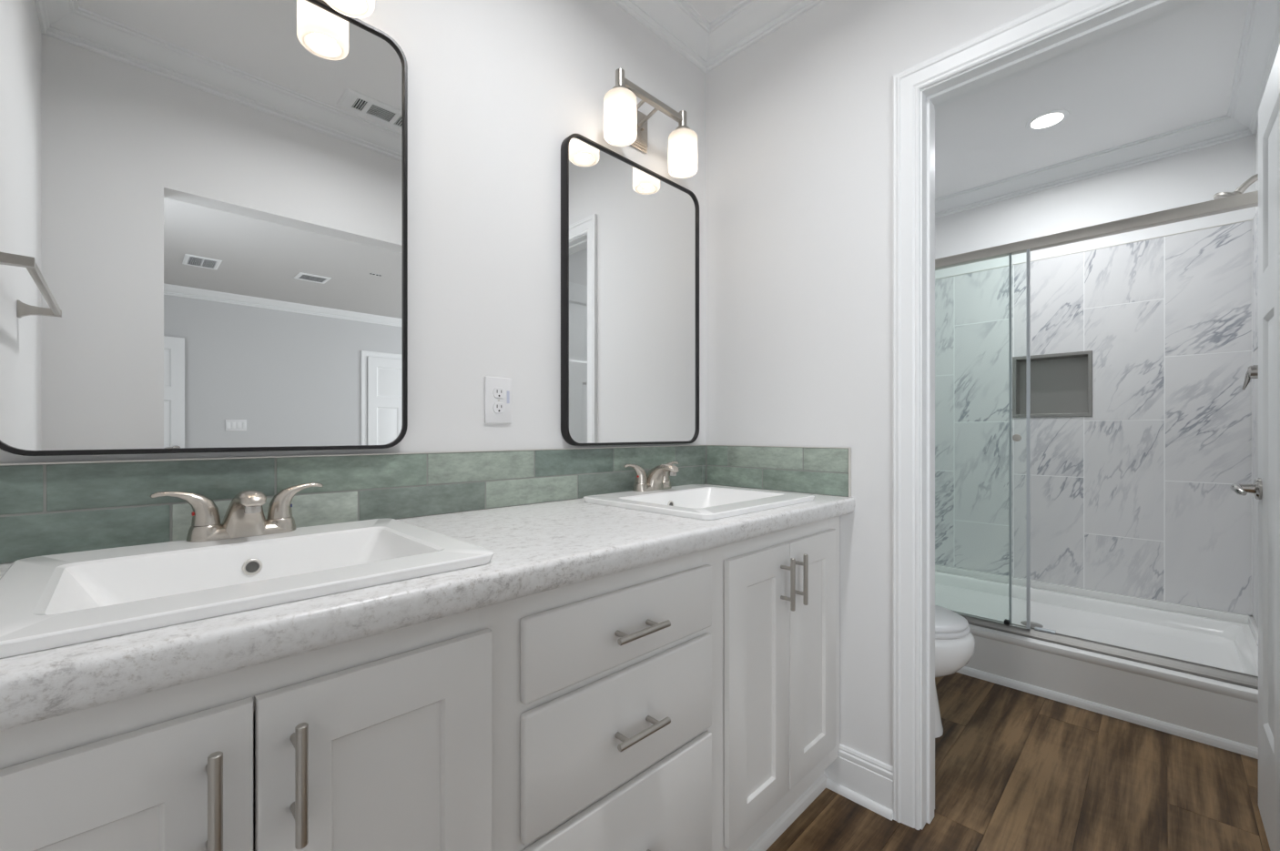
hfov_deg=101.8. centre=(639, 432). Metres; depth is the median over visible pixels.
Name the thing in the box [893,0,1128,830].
trim
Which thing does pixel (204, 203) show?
wall mirror
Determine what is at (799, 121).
wall
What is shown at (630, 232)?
wall mirror
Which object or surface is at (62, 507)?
tile backsplash
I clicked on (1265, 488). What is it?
door
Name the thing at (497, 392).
socket
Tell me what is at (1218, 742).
trim
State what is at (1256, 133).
wall
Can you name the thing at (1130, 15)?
trim
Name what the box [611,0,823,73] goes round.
trim
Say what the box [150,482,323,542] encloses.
faucet
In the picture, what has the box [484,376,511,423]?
outlet
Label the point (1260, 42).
trim
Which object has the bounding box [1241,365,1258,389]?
shower valve
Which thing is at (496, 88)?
wall
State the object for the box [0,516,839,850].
vanity cabinet
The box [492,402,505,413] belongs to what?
socket
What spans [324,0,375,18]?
vanity light
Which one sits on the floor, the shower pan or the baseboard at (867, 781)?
the shower pan
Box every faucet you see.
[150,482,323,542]
[623,461,679,491]
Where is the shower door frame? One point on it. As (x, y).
(1250, 199)
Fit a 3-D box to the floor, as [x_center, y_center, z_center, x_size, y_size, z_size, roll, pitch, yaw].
[0.910,1.133,1.554,4.085,0.060,1.737,0,0,-45]
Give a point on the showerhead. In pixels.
(1244, 186)
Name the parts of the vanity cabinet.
door, handle, handle, door, drawer, drawer, drawer, handle, handle, door, handle, handle, door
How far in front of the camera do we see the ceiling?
2.27 m
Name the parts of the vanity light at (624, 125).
lamp shade, bulb, support arm, support arm, bulb, lamp shade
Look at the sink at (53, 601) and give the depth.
0.73 m
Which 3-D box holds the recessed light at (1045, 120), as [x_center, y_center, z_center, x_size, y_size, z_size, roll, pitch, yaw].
[1.899,-1.453,2.428,0.164,0.006,0.164,0,0,-45]
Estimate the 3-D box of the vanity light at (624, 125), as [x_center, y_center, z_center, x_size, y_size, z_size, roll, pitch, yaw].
[0.021,-0.963,1.646,0.378,0.204,0.154,0,0,-45]
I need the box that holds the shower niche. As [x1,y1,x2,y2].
[1012,350,1092,417]
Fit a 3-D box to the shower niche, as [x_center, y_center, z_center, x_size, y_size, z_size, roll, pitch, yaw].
[2.328,-0.261,2.939,0.111,0.351,0.351,0,0,-45]
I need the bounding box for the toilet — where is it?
[934,605,975,738]
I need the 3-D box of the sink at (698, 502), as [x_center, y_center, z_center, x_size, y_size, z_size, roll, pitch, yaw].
[0.174,0.244,1.494,0.515,0.124,0.457,0,0,-45]
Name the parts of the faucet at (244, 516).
lever handle, plate, spout, lever handle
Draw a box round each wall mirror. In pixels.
[0,0,407,456]
[560,133,699,446]
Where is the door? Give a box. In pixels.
[1229,44,1279,850]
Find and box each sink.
[0,518,493,658]
[583,484,814,520]
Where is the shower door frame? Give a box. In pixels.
[934,190,1258,690]
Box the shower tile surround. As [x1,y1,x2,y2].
[934,208,1258,626]
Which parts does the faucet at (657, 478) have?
lever handle, plate, spout, lever handle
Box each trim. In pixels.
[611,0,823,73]
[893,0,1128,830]
[920,0,1208,830]
[934,0,1279,218]
[955,666,1258,759]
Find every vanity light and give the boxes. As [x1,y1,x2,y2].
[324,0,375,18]
[603,68,697,178]
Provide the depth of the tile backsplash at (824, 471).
1.74 m
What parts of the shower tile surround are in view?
edge trim, tile panel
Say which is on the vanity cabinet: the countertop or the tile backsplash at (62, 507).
the countertop
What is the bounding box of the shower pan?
[934,564,1258,747]
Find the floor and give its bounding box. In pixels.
[765,672,1270,850]
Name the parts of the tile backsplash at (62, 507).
edge trim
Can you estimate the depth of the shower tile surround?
2.70 m
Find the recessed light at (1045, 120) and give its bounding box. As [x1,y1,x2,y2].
[1025,109,1069,131]
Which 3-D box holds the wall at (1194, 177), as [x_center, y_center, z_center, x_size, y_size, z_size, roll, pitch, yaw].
[2.356,-0.176,2.997,0.200,2.560,1.522,0,0,-45]
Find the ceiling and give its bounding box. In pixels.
[684,0,1249,198]
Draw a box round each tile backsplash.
[0,445,706,564]
[706,445,851,497]
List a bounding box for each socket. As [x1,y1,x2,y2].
[492,387,505,398]
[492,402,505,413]
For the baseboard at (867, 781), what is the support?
attached to the wall at (799, 121)
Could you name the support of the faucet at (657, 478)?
on the sink at (698, 502)
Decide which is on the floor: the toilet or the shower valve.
the toilet
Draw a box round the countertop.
[0,484,854,731]
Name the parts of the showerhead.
arm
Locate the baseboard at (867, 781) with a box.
[823,743,893,821]
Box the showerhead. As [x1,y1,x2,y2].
[1212,173,1258,199]
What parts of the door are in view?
handle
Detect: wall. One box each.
[0,0,705,463]
[705,0,1053,766]
[934,134,1255,612]
[1255,126,1258,212]

